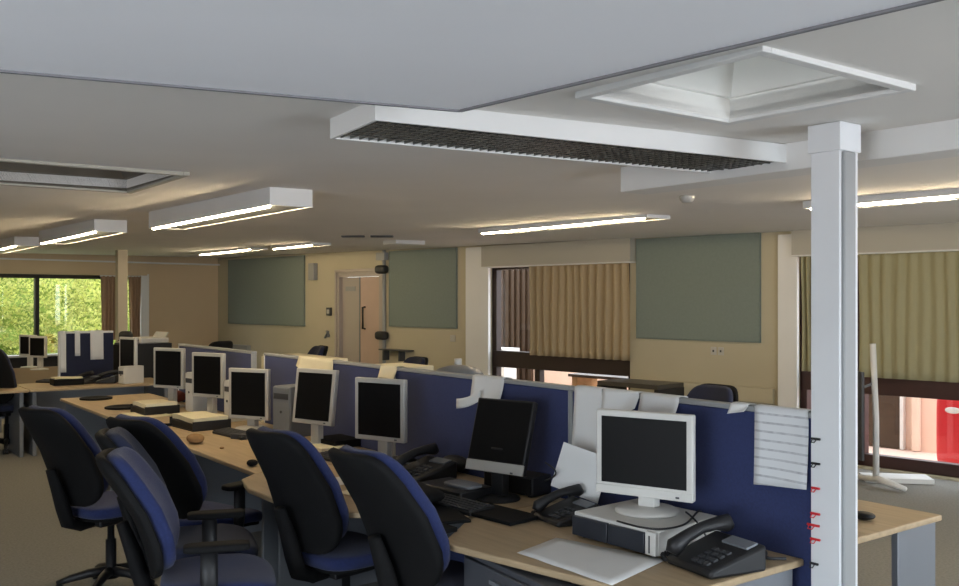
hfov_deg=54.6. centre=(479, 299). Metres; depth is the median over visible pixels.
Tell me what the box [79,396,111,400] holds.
mat
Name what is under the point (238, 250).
ceiling light
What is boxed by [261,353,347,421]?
screen
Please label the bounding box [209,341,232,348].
office chair
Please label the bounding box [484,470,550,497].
computer
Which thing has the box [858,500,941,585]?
desk
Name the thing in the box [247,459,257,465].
computer mouse
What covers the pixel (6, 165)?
skylight
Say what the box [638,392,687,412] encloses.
paper
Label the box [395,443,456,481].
telephone
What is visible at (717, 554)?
telephone
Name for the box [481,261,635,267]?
trim
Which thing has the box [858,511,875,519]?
computer mouse
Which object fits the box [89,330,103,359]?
paper
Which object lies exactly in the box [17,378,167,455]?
desk
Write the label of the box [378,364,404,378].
paper
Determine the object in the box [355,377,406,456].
monitor
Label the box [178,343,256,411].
screen
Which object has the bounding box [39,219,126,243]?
ceiling light
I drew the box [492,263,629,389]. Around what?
window
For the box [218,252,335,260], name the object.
trim
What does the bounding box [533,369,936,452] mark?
wall
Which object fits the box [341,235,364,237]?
ceiling vent
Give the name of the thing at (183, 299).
wall
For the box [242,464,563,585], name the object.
desk
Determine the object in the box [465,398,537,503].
monitor
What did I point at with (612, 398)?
paper
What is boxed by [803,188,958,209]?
ceiling light
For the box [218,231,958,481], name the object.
wall
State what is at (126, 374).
computer tower
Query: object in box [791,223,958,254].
trim
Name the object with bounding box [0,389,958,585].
floor
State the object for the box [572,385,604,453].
paper
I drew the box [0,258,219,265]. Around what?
trim
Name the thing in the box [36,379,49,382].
keyboard
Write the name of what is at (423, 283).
pinboard
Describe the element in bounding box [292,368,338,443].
monitor
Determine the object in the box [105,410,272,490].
desk
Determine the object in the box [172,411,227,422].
paper stack
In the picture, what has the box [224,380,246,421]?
computer tower
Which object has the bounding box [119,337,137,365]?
monitor
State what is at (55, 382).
box file
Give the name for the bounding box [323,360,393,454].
screen
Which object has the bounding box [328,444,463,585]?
office chair
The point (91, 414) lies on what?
desk
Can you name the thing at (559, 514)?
telephone
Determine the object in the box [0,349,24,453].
office chair
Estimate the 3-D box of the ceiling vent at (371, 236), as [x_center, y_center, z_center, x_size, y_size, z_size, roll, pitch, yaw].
[-1.130,-0.741,10.783,0.260,0.030,0.100,0,0,0]
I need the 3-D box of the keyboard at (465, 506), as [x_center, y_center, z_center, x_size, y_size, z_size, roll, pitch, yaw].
[-0.129,0.952,4.375,0.150,0.034,0.440,0,0,-40]
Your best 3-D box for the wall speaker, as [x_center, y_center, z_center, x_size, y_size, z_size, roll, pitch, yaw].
[-2.941,-0.500,16.413,0.090,0.300,0.170,0,0,-44]
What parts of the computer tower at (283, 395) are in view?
panel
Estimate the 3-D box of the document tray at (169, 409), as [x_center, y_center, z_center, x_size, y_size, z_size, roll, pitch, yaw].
[-2.797,0.934,8.016,0.300,0.070,0.340,0,0,-40]
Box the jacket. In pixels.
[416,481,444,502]
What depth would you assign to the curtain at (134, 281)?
17.72 m
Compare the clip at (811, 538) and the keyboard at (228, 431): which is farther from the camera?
the keyboard at (228, 431)
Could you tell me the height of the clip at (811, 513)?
0.018 m
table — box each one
[501,347,519,378]
[597,378,683,395]
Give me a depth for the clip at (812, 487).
3.40 m
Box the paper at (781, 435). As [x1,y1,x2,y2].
[754,404,810,489]
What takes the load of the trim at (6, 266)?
attached to the wall at (183, 299)
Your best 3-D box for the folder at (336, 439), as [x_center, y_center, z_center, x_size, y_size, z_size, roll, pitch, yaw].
[-0.946,0.944,6.215,0.240,0.050,0.280,0,0,-42]
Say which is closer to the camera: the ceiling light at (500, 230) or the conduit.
the ceiling light at (500, 230)
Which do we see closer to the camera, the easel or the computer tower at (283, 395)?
the computer tower at (283, 395)
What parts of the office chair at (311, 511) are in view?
backrest, seat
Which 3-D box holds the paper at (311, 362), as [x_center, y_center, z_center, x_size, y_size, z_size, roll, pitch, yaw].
[-1.165,0.544,6.687,0.089,0.264,0.532,0,0,-37]
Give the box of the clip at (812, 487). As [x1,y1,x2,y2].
[810,486,819,492]
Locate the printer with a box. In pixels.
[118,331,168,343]
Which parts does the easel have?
post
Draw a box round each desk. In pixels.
[0,386,28,456]
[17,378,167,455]
[60,393,185,490]
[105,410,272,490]
[180,435,374,585]
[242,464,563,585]
[448,502,803,585]
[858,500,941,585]
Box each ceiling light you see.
[0,236,39,253]
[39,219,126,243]
[149,187,311,229]
[198,247,267,254]
[271,242,330,249]
[330,104,785,172]
[478,214,669,234]
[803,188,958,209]
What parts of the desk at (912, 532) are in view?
leg panel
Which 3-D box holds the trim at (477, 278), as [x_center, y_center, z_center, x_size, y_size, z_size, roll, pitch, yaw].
[-0.023,0.470,13.389,0.050,2.460,0.470,0,0,-44]
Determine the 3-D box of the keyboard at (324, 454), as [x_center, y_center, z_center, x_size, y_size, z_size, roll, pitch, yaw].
[-0.822,0.952,5.597,0.150,0.034,0.440,0,0,-43]
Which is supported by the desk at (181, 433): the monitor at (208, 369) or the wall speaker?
the monitor at (208, 369)
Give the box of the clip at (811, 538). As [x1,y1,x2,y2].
[810,537,820,543]
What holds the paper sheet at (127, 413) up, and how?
on the desk at (181, 433)
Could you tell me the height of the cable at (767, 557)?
0.012 m
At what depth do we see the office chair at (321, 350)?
11.38 m
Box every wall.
[0,253,217,383]
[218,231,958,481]
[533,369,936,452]
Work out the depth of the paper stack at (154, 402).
7.95 m
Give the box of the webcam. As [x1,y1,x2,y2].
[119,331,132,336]
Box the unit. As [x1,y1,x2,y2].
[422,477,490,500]
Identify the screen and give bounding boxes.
[58,331,112,378]
[113,343,171,393]
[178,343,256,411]
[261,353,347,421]
[264,353,298,424]
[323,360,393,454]
[394,367,573,562]
[570,386,810,585]
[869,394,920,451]
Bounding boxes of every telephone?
[77,371,100,383]
[95,370,117,383]
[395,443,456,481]
[531,484,599,526]
[660,514,765,578]
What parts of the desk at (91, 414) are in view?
leg panel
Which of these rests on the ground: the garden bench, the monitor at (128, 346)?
the garden bench
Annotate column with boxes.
[115,250,127,342]
[808,121,860,585]
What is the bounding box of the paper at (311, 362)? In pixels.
[296,355,339,369]
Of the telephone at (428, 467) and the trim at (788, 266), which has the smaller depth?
the telephone at (428, 467)
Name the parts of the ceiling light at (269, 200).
diffuser panel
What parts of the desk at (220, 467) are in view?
leg panel, leg panel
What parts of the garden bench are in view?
leg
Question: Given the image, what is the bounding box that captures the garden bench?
[568,373,627,386]
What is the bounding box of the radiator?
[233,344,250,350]
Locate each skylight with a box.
[0,158,189,193]
[575,46,915,124]
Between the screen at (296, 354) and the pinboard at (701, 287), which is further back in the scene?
the pinboard at (701, 287)
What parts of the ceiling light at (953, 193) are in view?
diffuser panel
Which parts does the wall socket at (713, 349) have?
plate, plate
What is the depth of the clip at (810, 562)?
3.40 m
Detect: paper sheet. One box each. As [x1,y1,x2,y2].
[121,412,171,417]
[336,477,343,484]
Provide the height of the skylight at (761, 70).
0.302 m
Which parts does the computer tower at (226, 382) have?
panel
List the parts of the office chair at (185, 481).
backrest, seat, armrest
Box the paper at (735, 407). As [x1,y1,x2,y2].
[727,402,756,413]
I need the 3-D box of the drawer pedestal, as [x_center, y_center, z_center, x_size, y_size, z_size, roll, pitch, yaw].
[0.298,1.345,3.599,0.515,0.670,0.620,0,0,-30]
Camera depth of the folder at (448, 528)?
3.88 m
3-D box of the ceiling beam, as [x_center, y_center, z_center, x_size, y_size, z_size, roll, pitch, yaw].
[2.488,-0.598,2.386,0.180,0.125,5.720,0,0,-37]
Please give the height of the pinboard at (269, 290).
1.274 m
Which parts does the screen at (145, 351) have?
door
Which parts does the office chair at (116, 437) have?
backrest, seat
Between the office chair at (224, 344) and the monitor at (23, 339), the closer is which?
the office chair at (224, 344)
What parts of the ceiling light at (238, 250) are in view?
diffuser panel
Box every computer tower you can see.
[118,365,143,383]
[186,372,206,411]
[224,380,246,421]
[273,384,310,436]
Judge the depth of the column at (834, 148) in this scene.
3.36 m
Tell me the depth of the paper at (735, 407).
3.72 m
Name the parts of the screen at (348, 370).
rail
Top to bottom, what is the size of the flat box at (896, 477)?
0.045 m
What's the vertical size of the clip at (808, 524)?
0.018 m
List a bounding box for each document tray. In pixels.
[130,404,179,414]
[170,416,230,431]
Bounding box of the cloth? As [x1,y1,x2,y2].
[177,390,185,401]
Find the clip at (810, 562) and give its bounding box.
[809,561,818,567]
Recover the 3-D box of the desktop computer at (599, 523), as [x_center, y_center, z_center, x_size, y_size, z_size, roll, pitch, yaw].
[0.670,0.917,3.761,0.407,0.104,0.440,0,0,-39]
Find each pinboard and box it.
[228,255,304,325]
[389,247,457,328]
[636,232,760,342]
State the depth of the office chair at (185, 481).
4.81 m
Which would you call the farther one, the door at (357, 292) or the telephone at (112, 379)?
the door at (357, 292)
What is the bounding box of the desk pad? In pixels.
[517,538,662,584]
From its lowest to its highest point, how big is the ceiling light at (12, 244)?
0.143 m
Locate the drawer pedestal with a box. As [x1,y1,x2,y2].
[464,555,581,585]
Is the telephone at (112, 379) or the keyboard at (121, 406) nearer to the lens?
the keyboard at (121, 406)
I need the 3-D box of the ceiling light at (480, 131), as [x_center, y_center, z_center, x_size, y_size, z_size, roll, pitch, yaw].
[0.433,-0.608,3.610,1.986,0.075,0.400,0,0,-30]
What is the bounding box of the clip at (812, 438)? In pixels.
[810,437,820,442]
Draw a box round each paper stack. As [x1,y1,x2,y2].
[51,376,82,378]
[133,399,176,407]
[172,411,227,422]
[310,441,343,451]
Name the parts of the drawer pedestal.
drawer, handle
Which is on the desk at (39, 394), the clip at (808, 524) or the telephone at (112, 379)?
the telephone at (112, 379)
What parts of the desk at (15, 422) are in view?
leg panel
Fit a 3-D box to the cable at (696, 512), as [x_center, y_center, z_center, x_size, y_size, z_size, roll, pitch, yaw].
[0.764,0.908,3.626,0.427,0.115,0.188,0,0,-27]
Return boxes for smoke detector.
[679,195,694,202]
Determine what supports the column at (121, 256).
on the floor
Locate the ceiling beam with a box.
[621,119,958,194]
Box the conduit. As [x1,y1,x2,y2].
[375,250,387,363]
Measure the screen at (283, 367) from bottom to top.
1.280 m
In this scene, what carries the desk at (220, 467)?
on the floor
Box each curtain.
[100,275,114,339]
[128,276,141,336]
[529,263,629,360]
[801,256,810,371]
[858,251,958,382]
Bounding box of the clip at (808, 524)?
[807,523,819,529]
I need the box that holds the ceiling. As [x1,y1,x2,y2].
[0,0,958,257]
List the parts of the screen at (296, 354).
door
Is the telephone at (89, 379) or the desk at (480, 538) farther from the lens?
the telephone at (89, 379)
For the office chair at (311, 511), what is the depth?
4.17 m
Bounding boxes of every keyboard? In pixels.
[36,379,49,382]
[212,427,247,439]
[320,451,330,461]
[432,493,493,515]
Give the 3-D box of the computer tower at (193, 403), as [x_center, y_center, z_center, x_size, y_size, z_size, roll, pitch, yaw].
[-2.449,0.799,8.130,0.140,0.340,0.204,0,0,45]
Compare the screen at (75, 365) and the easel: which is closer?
the easel
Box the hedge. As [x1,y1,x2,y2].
[0,278,128,354]
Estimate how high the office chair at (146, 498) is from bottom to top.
1.064 m
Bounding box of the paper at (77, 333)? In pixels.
[75,331,79,355]
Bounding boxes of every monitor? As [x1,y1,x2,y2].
[19,335,36,367]
[29,336,48,369]
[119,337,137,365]
[154,347,185,407]
[192,352,225,413]
[229,368,270,430]
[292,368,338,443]
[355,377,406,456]
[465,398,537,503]
[596,408,695,518]
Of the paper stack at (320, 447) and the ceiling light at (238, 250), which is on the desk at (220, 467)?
the paper stack at (320, 447)
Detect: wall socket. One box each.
[450,335,454,341]
[711,347,723,354]
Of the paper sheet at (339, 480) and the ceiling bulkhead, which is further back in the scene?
the paper sheet at (339, 480)
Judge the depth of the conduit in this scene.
14.94 m
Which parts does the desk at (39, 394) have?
leg panel, modesty panel, leg panel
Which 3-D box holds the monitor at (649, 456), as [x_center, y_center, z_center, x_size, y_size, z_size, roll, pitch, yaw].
[0.684,0.659,3.803,0.420,0.410,0.260,0,0,33]
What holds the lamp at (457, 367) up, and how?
on the desk
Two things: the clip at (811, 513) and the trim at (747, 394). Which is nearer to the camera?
the clip at (811, 513)
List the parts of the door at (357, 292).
handle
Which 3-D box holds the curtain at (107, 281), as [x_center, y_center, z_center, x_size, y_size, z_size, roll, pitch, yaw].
[-6.929,0.144,17.384,0.321,1.212,0.073,0,0,-44]
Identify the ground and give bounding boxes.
[869,446,936,460]
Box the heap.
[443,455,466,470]
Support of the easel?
on the floor
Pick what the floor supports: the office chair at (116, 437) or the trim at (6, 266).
the office chair at (116, 437)
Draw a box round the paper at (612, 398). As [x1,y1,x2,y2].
[601,388,642,409]
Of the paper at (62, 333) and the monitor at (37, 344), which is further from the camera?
the monitor at (37, 344)
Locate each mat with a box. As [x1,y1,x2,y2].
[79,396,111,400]
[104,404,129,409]
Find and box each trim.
[0,0,943,111]
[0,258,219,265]
[0,259,146,275]
[7,353,57,357]
[140,274,148,336]
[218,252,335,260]
[466,247,489,374]
[481,238,635,266]
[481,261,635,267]
[634,378,774,403]
[778,234,798,407]
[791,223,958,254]
[791,249,958,256]
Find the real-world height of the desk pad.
0.003 m
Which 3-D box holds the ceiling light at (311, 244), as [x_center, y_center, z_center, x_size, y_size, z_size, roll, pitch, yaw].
[-2.510,-0.756,13.000,0.280,0.063,1.300,0,0,-37]
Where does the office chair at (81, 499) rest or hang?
on the floor
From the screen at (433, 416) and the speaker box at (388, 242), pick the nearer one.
the screen at (433, 416)
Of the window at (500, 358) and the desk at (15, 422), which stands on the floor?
the desk at (15, 422)
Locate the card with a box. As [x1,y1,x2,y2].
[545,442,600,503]
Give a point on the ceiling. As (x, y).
(228, 143)
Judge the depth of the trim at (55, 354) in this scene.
16.17 m
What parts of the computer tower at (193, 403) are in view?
panel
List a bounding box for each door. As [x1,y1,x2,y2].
[334,268,381,363]
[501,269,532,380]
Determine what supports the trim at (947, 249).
attached to the wall at (746, 364)
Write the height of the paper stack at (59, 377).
0.018 m
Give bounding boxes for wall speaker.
[308,263,317,279]
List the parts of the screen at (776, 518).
rail, rail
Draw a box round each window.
[0,274,128,367]
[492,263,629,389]
[800,257,958,477]
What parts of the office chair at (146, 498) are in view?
backrest, armrest, armrest, seat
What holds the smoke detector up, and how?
attached to the ceiling
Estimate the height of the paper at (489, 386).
0.149 m
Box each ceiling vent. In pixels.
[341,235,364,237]
[370,235,393,237]
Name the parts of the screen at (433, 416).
rail, rail, rail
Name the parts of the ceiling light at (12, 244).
diffuser panel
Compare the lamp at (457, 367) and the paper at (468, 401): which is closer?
the paper at (468, 401)
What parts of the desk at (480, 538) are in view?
leg panel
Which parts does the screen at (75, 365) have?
rail, rail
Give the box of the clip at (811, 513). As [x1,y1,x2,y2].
[810,512,819,517]
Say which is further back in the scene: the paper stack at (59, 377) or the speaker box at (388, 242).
the speaker box at (388, 242)
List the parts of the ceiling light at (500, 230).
diffuser panel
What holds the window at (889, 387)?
in the wall at (746, 364)
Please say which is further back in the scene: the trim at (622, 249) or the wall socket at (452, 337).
the wall socket at (452, 337)
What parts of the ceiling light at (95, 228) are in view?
diffuser panel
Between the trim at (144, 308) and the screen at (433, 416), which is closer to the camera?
the screen at (433, 416)
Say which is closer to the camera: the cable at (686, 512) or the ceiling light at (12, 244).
the cable at (686, 512)
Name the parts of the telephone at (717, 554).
coiled cord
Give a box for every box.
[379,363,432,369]
[383,240,424,245]
[859,472,934,484]
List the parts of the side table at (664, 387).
leg panel, leg panel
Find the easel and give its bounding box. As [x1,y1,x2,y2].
[858,344,906,490]
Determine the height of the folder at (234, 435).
0.035 m
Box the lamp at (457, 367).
[436,358,482,374]
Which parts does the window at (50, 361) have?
frame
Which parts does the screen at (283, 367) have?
rail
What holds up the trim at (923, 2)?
attached to the ceiling bulkhead
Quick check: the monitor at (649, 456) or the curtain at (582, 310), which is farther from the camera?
the curtain at (582, 310)
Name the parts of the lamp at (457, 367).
knob, lamp shade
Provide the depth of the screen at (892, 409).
11.34 m
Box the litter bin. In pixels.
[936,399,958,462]
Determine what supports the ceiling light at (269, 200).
attached to the ceiling
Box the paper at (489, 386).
[470,374,512,398]
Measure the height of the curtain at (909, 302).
1.282 m
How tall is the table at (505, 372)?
1.020 m
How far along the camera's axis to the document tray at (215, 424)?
6.94 m
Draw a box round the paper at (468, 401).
[456,391,479,408]
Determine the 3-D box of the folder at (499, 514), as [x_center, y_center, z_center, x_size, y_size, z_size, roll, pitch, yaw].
[0.092,0.961,4.172,0.200,0.016,0.340,0,0,-42]
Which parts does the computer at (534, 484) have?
panel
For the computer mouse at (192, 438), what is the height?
0.064 m
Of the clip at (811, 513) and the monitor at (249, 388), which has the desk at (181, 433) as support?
the monitor at (249, 388)
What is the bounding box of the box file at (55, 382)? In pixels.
[50,378,83,385]
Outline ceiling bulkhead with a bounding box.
[0,0,921,108]
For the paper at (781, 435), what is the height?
0.308 m
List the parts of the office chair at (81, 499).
backrest, leg, seat, leg, leg, leg, leg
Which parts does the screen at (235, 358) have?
rail, rail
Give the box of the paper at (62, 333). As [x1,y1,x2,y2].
[60,331,65,372]
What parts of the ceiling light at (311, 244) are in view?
diffuser panel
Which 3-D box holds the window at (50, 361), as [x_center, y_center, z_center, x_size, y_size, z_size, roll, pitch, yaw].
[-8.091,0.370,16.523,4.117,1.660,0.120,0,0,-44]
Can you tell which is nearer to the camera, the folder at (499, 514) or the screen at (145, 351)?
the folder at (499, 514)
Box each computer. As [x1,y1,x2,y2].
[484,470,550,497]
[572,499,720,556]
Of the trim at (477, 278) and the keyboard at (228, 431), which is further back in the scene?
the trim at (477, 278)
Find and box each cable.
[616,510,702,529]
[685,511,768,556]
[766,551,786,559]
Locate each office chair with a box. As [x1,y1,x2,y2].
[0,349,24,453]
[18,405,157,585]
[95,427,257,566]
[95,447,275,585]
[106,414,261,527]
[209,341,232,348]
[246,426,374,585]
[308,345,327,355]
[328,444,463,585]
[403,356,427,364]
[687,383,737,402]
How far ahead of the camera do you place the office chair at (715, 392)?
6.74 m
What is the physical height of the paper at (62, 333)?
0.492 m
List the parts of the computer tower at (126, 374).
panel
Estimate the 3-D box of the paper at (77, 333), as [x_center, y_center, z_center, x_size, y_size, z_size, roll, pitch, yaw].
[-4.833,0.519,11.164,0.061,0.302,0.071,0,0,-37]
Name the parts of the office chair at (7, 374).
leg, backrest, seat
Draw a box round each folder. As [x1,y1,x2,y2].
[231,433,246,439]
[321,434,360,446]
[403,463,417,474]
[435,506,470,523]
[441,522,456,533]
[471,503,538,525]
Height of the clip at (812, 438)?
0.018 m
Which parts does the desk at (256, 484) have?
leg panel, modesty panel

